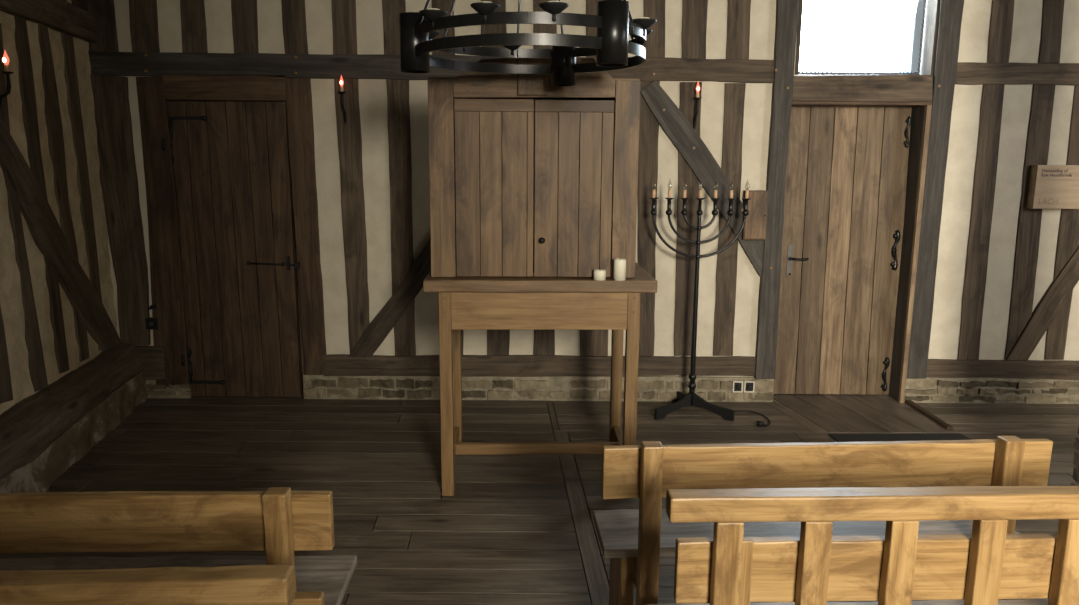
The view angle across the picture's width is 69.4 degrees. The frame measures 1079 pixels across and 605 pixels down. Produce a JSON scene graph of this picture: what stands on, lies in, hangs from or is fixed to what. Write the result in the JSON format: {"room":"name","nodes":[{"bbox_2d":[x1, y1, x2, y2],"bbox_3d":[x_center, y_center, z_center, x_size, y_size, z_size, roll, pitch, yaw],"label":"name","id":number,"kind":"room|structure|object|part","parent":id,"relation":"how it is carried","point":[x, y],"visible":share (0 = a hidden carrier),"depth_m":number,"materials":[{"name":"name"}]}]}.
{"room":"synagogue","nodes":[
{"label":"synagogue","id":0,"kind":"room"},
{"bbox_2d":[0,0,147,492],"bbox_3d":[-2.249,-0.317,1.096,0.488,3.460,8.320,-1,11,-9],"label":"wall","id":1,"kind":"structure","parent":0,"point":[68,379],"depth_m":4.28,"materials":[{"name":"paint"}]},
{"bbox_2d":[0,51,13,107],"bbox_3d":[-2.587,-1.067,3.768,0.095,0.297,0.056,0,10,0],"label":"wall sconce","id":2,"kind":"object","parent":1,"relation":"attached to","point":[5,59],"visible":1,"depth_m":3.76,"materials":[{"name":"black metal"}]},
{"bbox_3d":[-2.567,-1.179,3.747,0.027,0.070,0.027,0,10,0],"label":"bulb","id":3,"kind":"part","parent":2,"relation":"part of","materials":[{"name":"red"}]},
{"bbox_3d":[-2.206,-0.321,1.092,0.021,3.450,8.300,-1,11,-9],"label":"plaster panel","id":4,"kind":"part","parent":1,"relation":"part of","materials":[{"name":"beige paint"}]},
{"bbox_2d":[0,394,1078,604],"bbox_3d":[0.542,1.371,1.690,7.900,0.100,8.230,0,10,0],"label":"floor","id":5,"kind":"structure","parent":0,"point":[515,529],"depth_m":4.18,"materials":[{"name":"brown wood"}]},
{"bbox_2d":[0,565,323,604],"bbox_3d":[-0.905,0.879,1.576,0.983,0.931,0.453,0,10,-3],"label":"wooden bench","id":6,"kind":"object","parent":5,"relation":"on","point":[240,584],"visible":1,"depth_m":1.29,"materials":[{"name":"brown wood"}]},
{"bbox_3d":[-0.898,0.624,1.447,0.983,0.152,0.031,0,10,-3],"label":"backrest","id":7,"kind":"part","parent":6,"relation":"part of","materials":[{"name":"brown wood"}]},
{"bbox_2d":[0,487,356,604],"bbox_3d":[-1.226,0.828,2.116,1.413,0.832,0.425,0,10,-2],"label":"wooden bench","id":8,"kind":"object","parent":5,"relation":"on","point":[279,522],"visible":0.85,"depth_m":1.91,"materials":[{"name":"brown wood"}]},
{"bbox_3d":[-1.220,0.541,1.915,1.413,0.152,0.031,0,10,-2],"label":"backrest","id":9,"kind":"part","parent":8,"relation":"part of","materials":[{"name":"brown wood"}]},
{"bbox_3d":[-1.228,0.795,2.179,1.372,0.034,0.289,0,10,-2],"label":"seat","id":10,"kind":"part","parent":8,"relation":"part of","materials":[{"name":"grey wood"}]},
{"bbox_3d":[-0.636,0.863,1.949,0.058,0.832,0.053,0,10,-2],"label":"post","id":11,"kind":"part","parent":8,"relation":"part of","materials":[{"name":"brown wood"}]},
{"bbox_2d":[423,262,656,495],"bbox_3d":[-0.006,0.365,4.014,1.082,1.073,0.668,0,10,-2],"label":"altar table","id":12,"kind":"object","parent":5,"relation":"on","point":[465,302],"visible":0.81,"depth_m":3.67,"materials":[{"name":"brown wood"}]},
{"bbox_3d":[-0.445,0.441,3.743,0.059,1.016,0.061,0,10,-2],"label":"leg","id":13,"kind":"part","parent":12,"relation":"part of","materials":[{"name":"brown wood"}]},
{"bbox_3d":[-0.460,0.343,4.276,0.059,1.016,0.061,0,10,-2],"label":"leg","id":14,"kind":"part","parent":12,"relation":"part of","materials":[{"name":"brown wood"}]},
{"bbox_2d":[427,58,640,277],"bbox_3d":[-0.028,-0.647,3.754,0.957,1.006,0.452,0,10,-1],"label":"cabinet","id":15,"kind":"object","parent":12,"relation":"on","point":[530,176],"visible":0.88,"depth_m":3.57,"materials":[{"name":"brown wood"}]},
{"bbox_3d":[-0.447,-0.562,3.582,0.116,0.895,0.032,0,10,-1],"label":"post","id":16,"kind":"part","parent":15,"relation":"part of","materials":[{"name":"brown wood"}]},
{"bbox_3d":[-0.207,-0.521,3.593,0.359,0.809,0.022,0,10,-1],"label":"door","id":17,"kind":"part","parent":15,"relation":"part of","materials":[{"name":"brown wood"}]},
{"bbox_3d":[-0.031,-0.631,3.976,0.900,0.895,0.020,0,10,-1],"label":"panel","id":18,"kind":"part","parent":15,"relation":"part of","materials":[{"name":"brown wood"}]},
{"bbox_3d":[0.157,-0.519,3.598,0.359,0.806,0.022,0,10,-1],"label":"door","id":19,"kind":"part","parent":15,"relation":"part of","materials":[{"name":"brown wood"}]},
{"bbox_3d":[0.396,-0.558,3.593,0.113,0.895,0.032,0,10,-1],"label":"post","id":20,"kind":"part","parent":15,"relation":"part of","materials":[{"name":"brown wood"}]},
{"bbox_2d":[593,269,605,280],"bbox_3d":[0.279,-0.130,3.619,0.058,0.050,0.058,0,10,0],"label":"pillar candle","id":21,"kind":"object","parent":12,"relation":"on","point":[598,274],"visible":1,"depth_m":3.60,"materials":[{"name":"wax"}]},
{"bbox_3d":[0.426,0.344,4.300,0.059,1.016,0.061,0,10,-2],"label":"leg","id":22,"kind":"part","parent":12,"relation":"part of","materials":[{"name":"brown wood"}]},
{"bbox_2d":[613,258,625,280],"bbox_3d":[0.372,-0.155,3.614,0.058,0.102,0.058,0,10,0],"label":"pillar candle","id":23,"kind":"object","parent":12,"relation":"on","point":[619,274],"visible":1,"depth_m":3.59,"materials":[{"name":"wax"}]},
{"bbox_3d":[0.441,0.442,3.767,0.059,1.016,0.061,0,10,-2],"label":"leg","id":24,"kind":"part","parent":12,"relation":"part of","materials":[{"name":"brown wood"}]},
{"bbox_2d":[649,182,750,420],"bbox_3d":[0.985,-0.016,4.913,0.543,1.510,0.464,8,13,36],"label":"menorah","id":25,"kind":"object","parent":5,"relation":"on","point":[690,399],"visible":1,"depth_m":4.89,"materials":[{"name":"black metal"}]},
{"bbox_3d":[0.842,-0.460,4.864,0.307,0.363,0.042,0,10,0],"label":"arm","id":26,"kind":"part","parent":25,"relation":"part of","materials":[{"name":"black metal"}]},
{"bbox_3d":[0.890,-0.503,4.856,0.212,0.275,0.042,0,10,0],"label":"arm","id":27,"kind":"part","parent":25,"relation":"part of","materials":[{"name":"black metal"}]},
{"bbox_3d":[0.938,-0.547,4.848,0.117,0.184,0.042,0,10,0],"label":"arm","id":28,"kind":"part","parent":25,"relation":"part of","materials":[{"name":"black metal"}]},
{"bbox_3d":[1.054,-0.547,4.848,0.117,0.184,0.042,0,10,0],"label":"arm","id":29,"kind":"part","parent":25,"relation":"part of","materials":[{"name":"black metal"}]},
{"bbox_3d":[1.101,-0.502,4.856,0.212,0.275,0.042,0,10,0],"label":"arm","id":30,"kind":"part","parent":25,"relation":"part of","materials":[{"name":"black metal"}]},
{"bbox_3d":[1.149,-0.458,4.864,0.307,0.363,0.042,0,10,0],"label":"arm","id":31,"kind":"part","parent":25,"relation":"part of","materials":[{"name":"black metal"}]},
{"bbox_2d":[735,410,770,426],"bbox_3d":[1.355,0.718,4.994,0.189,0.040,0.382,-4,11,-20],"label":"power cord","id":32,"kind":"object","parent":5,"relation":"on","point":[758,423],"visible":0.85,"depth_m":4.90,"materials":[{"name":"black plastic"}]},
{"bbox_2d":[593,436,1052,604],"bbox_3d":[0.855,0.773,2.486,1.367,0.832,0.416,0,10,-3],"label":"wooden bench","id":33,"kind":"object","parent":5,"relation":"on","point":[634,541],"visible":0.5,"depth_m":2.28,"materials":[{"name":"brown wood"}]},
{"bbox_3d":[0.266,0.966,2.550,0.042,0.422,0.225,0,10,-3],"label":"leg","id":34,"kind":"part","parent":33,"relation":"part of","materials":[{"name":"brown wood"}]},
{"bbox_3d":[0.316,0.808,2.276,0.059,0.832,0.053,0,10,-3],"label":"post","id":35,"kind":"part","parent":33,"relation":"part of","materials":[{"name":"brown wood"}]},
{"bbox_3d":[0.861,0.740,2.549,1.347,0.034,0.279,0,10,-3],"label":"seat","id":36,"kind":"part","parent":33,"relation":"part of","materials":[{"name":"grey wood"}]},
{"bbox_3d":[0.850,0.487,2.290,1.337,0.158,0.031,0,10,-3],"label":"backrest","id":37,"kind":"part","parent":33,"relation":"part of","materials":[{"name":"brown wood"}]},
{"bbox_3d":[1.368,0.804,2.337,0.058,0.832,0.054,0,10,-3],"label":"post","id":38,"kind":"part","parent":33,"relation":"part of","materials":[{"name":"brown wood"}]},
{"bbox_2d":[650,486,1078,604],"bbox_3d":[0.954,0.828,1.915,1.383,0.931,0.393,0,10,-2],"label":"wooden bench","id":39,"kind":"object","parent":5,"relation":"on","point":[900,566],"visible":1,"depth_m":1.67,"materials":[{"name":"brown wood"}]},
{"bbox_3d":[0.924,0.847,1.968,1.274,0.034,0.294,0,10,-2],"label":"seat","id":40,"kind":"part","parent":39,"relation":"part of","materials":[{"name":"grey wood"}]},
{"bbox_3d":[0.736,0.585,1.715,0.878,0.147,0.031,0,10,-2],"label":"backrest","id":41,"kind":"part","parent":39,"relation":"part of","materials":[{"name":"brown wood"}]},
{"bbox_3d":[0.963,0.429,1.670,1.383,0.058,0.054,0,10,-2],"label":"rail","id":42,"kind":"part","parent":39,"relation":"part of","materials":[{"name":"brown wood"}]},
{"bbox_2d":[828,433,971,441],"bbox_3d":[2.147,0.805,4.636,0.818,0.006,0.127,0,10,-2],"label":"floor vent","id":43,"kind":"object","parent":5,"relation":"in","point":[914,436],"visible":0.79,"depth_m":4.63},
{"bbox_2d":[87,0,1078,403],"bbox_3d":[0.608,-1.048,5.175,7.804,3.460,0.380,0,10,0],"label":"wall","id":44,"kind":"structure","parent":0,"point":[987,307],"depth_m":5.08,"materials":[{"name":"beige paint"}]},
{"bbox_3d":[-2.754,-0.583,5.118,0.294,1.769,0.048,0,10,0],"label":"post","id":45,"kind":"part","parent":44,"relation":"part of","materials":[{"name":"brown wood"}]},
{"bbox_2d":[145,317,158,328],"bbox_3d":[-2.597,0.141,5.229,0.078,0.075,0.050,0,10,0],"label":"light switch","id":46,"kind":"object","parent":44,"relation":"attached to","point":[151,323],"visible":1,"depth_m":5.21,"materials":[{"name":"black plastic"}]},
{"bbox_2d":[148,304,155,309],"bbox_3d":[-2.586,0.025,5.213,0.053,0.040,0.040,0,10,0],"label":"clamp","id":47,"kind":"object","parent":44,"relation":"attached to","point":[153,306],"visible":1,"depth_m":5.19,"materials":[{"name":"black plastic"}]},
{"bbox_3d":[-2.489,-0.433,5.144,0.236,2.040,0.050,0,10,0],"label":"post","id":48,"kind":"part","parent":44,"relation":"part of","materials":[{"name":"brown wood"}]},
{"bbox_2d":[161,102,302,396],"bbox_3d":[-2.008,-0.323,5.177,0.845,1.970,0.108,0,10,0],"label":"door","id":49,"kind":"structure","parent":44,"relation":"in","point":[231,160],"depth_m":5.16,"materials":[{"name":"brown wood"}]},
{"bbox_3d":[-1.452,-1.502,4.951,2.861,0.165,0.042,0,10,0],"label":"rail","id":50,"kind":"part","parent":44,"relation":"part of","materials":[{"name":"brown wood"}]},
{"bbox_3d":[-1.532,-0.458,5.143,0.186,1.976,0.040,0,10,0],"label":"post","id":51,"kind":"part","parent":44,"relation":"part of","materials":[{"name":"brown wood"}]},
{"bbox_2d":[337,75,346,123],"bbox_3d":[-1.245,-1.286,4.935,0.056,0.297,0.095,0,10,0],"label":"wall sconce","id":52,"kind":"object","parent":44,"relation":"attached to","point":[341,91],"visible":1,"depth_m":4.91,"materials":[{"name":"black metal"}]},
{"bbox_3d":[0.745,-1.477,4.953,1.522,0.153,0.042,0,10,0],"label":"rail","id":53,"kind":"part","parent":44,"relation":"part of","materials":[{"name":"brown wood"}]},
{"bbox_2d":[693,82,701,128],"bbox_3d":[0.996,-1.249,4.939,0.056,0.297,0.095,0,10,0],"label":"wall sconce","id":54,"kind":"object","parent":44,"relation":"attached to","point":[697,97],"visible":1,"depth_m":4.91,"materials":[{"name":"black metal"}]},
{"bbox_2d":[732,381,742,392],"bbox_3d":[1.346,0.572,5.288,0.067,0.077,0.029,0,10,0],"label":"wall socket","id":55,"kind":"object","parent":44,"relation":"attached to","point":[737,387],"visible":1,"depth_m":5.28,"materials":[{"name":"white plastic"}]},
{"bbox_2d":[744,381,754,392],"bbox_3d":[1.424,0.572,5.288,0.068,0.077,0.029,0,10,0],"label":"wall socket","id":56,"kind":"object","parent":44,"relation":"attached to","point":[749,386],"visible":1,"depth_m":5.28,"materials":[{"name":"white plastic"}]},
{"bbox_2d":[742,190,767,239],"bbox_3d":[1.401,-0.567,5.059,0.147,0.318,0.058,0,10,0],"label":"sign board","id":57,"kind":"object","parent":44,"relation":"attached to","point":[754,228],"visible":0.88,"depth_m":5.04,"materials":[{"name":"brown wood"}]},
{"bbox_3d":[1.534,-0.945,5.040,0.151,2.969,0.062,0,10,0],"label":"post","id":58,"kind":"part","parent":44,"relation":"part of","materials":[{"name":"brown wood"}]},
{"bbox_2d":[773,106,911,394],"bbox_3d":[2.060,-0.332,5.309,0.858,1.988,0.132,0,10,0],"label":"door","id":59,"kind":"structure","parent":44,"relation":"in","point":[846,181],"depth_m":5.30,"materials":[{"name":"brown wood"}]},
{"bbox_3d":[1.706,-0.289,5.310,0.036,0.223,0.006,0,10,0],"label":"handle plate","id":60,"kind":"part","parent":59,"relation":"part of","materials":[{"name":"metal"}]},
{"bbox_3d":[1.753,-0.245,5.291,0.127,0.129,0.064,0,10,0],"label":"lever","id":61,"kind":"part","parent":59,"relation":"part of","materials":[{"name":"black metal"}]},
{"bbox_2d":[795,0,939,75],"bbox_3d":[2.065,-1.917,5.004,0.878,0.931,0.280,0,10,0],"label":"window","id":62,"kind":"structure","parent":44,"relation":"in","point":[918,58],"depth_m":5.02,"materials":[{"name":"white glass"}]},
{"bbox_3d":[2.063,-1.465,5.072,0.854,0.018,0.150,0,10,0],"label":"sill","id":63,"kind":"part","parent":62,"relation":"part of","materials":[{"name":"white"}]},
{"bbox_3d":[2.558,-0.946,5.044,0.167,2.968,0.050,0,10,0],"label":"post","id":64,"kind":"part","parent":44,"relation":"part of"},
{"bbox_3d":[3.402,-1.451,4.957,1.604,0.139,0.038,0,10,0],"label":"rail","id":65,"kind":"part","parent":44,"relation":"part of","materials":[{"name":"brown wood"}]},
{"bbox_2d":[1026,165,1078,208],"bbox_3d":[3.348,-0.748,5.038,0.324,0.278,0.072,0,10,0],"label":"sign board","id":66,"kind":"object","parent":44,"relation":"attached to","point":[1050,186],"visible":1,"depth_m":5.01,"materials":[{"name":"brown wood"}]},
{"bbox_2d":[1070,428,1078,485],"bbox_3d":[2.572,-0.647,3.029,0.376,3.450,0.403,0,10,0],"label":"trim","id":67,"kind":"structure","parent":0,"point":[1076,444],"depth_m":3.46,"materials":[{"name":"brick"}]},
{"bbox_3d":[0.513,-2.092,1.003,8.200,0.100,8.330,0,10,0],"label":"ceiling","id":68,"kind":"structure","parent":0,"visible":0},
{"bbox_2d":[399,0,656,85],"bbox_3d":[-0.033,-1.594,2.758,0.926,1.521,0.922,0,10,0],"label":"chandelier","id":69,"kind":"object","parent":68,"relation":"hanging from","point":[611,46],"visible":1,"depth_m":2.59,"materials":[{"name":"black metal"}]},
{"bbox_3d":[-0.233,-1.417,2.691,0.405,0.970,0.009,-5,12,-26],"label":"hanging rod","id":70,"kind":"part","parent":69,"relation":"part of","materials":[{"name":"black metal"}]},
{"bbox_3d":[-0.353,-0.942,2.597,0.096,0.051,0.096,0,10,0],"label":"drip dish","id":71,"kind":"part","parent":69,"relation":"part of","materials":[{"name":"black metal"}]},
{"bbox_3d":[-0.433,-1.017,3.003,0.096,0.051,0.096,0,10,0],"label":"drip dish","id":72,"kind":"part","parent":69,"relation":"part of","materials":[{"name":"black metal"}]},
{"bbox_3d":[-0.217,-1.457,2.910,0.405,0.970,0.010,7,12,33],"label":"hanging rod","id":73,"kind":"part","parent":69,"relation":"part of","materials":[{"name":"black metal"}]},
{"bbox_3d":[-0.172,-0.918,2.477,0.096,0.051,0.096,0,10,0],"label":"drip dish","id":74,"kind":"part","parent":69,"relation":"part of","materials":[{"name":"black metal"}]},
{"bbox_3d":[-0.115,-1.065,3.275,0.096,0.051,0.096,0,10,0],"label":"drip dish","id":75,"kind":"part","parent":69,"relation":"part of","materials":[{"name":"black metal"}]},
{"bbox_3d":[-0.063,-1.474,3.005,0.010,0.970,0.405,-1,11,-8],"label":"hanging rod","id":76,"kind":"part","parent":69,"relation":"part of","materials":[{"name":"black metal"}]},
{"bbox_3d":[0.045,-0.914,2.462,0.096,0.051,0.096,0,10,0],"label":"drip dish","id":77,"kind":"part","parent":69,"relation":"part of","materials":[{"name":"black metal"}]},
{"bbox_3d":[0.153,-1.410,2.664,0.405,0.970,0.010,7,12,33],"label":"hanging rod","id":78,"kind":"part","parent":69,"relation":"part of","materials":[{"name":"black metal"}]},
{"bbox_3d":[0.379,-1.002,2.948,0.096,0.051,0.096,0,10,0],"label":"drip dish","id":79,"kind":"part","parent":69,"relation":"part of","materials":[{"name":"black metal"}]},
{"bbox_3d":[0.363,-0.962,2.734,0.096,0.051,0.096,0,10,0],"label":"drip dish","id":80,"kind":"part","parent":69,"relation":"part of","materials":[{"name":"black metal"}]}
]}

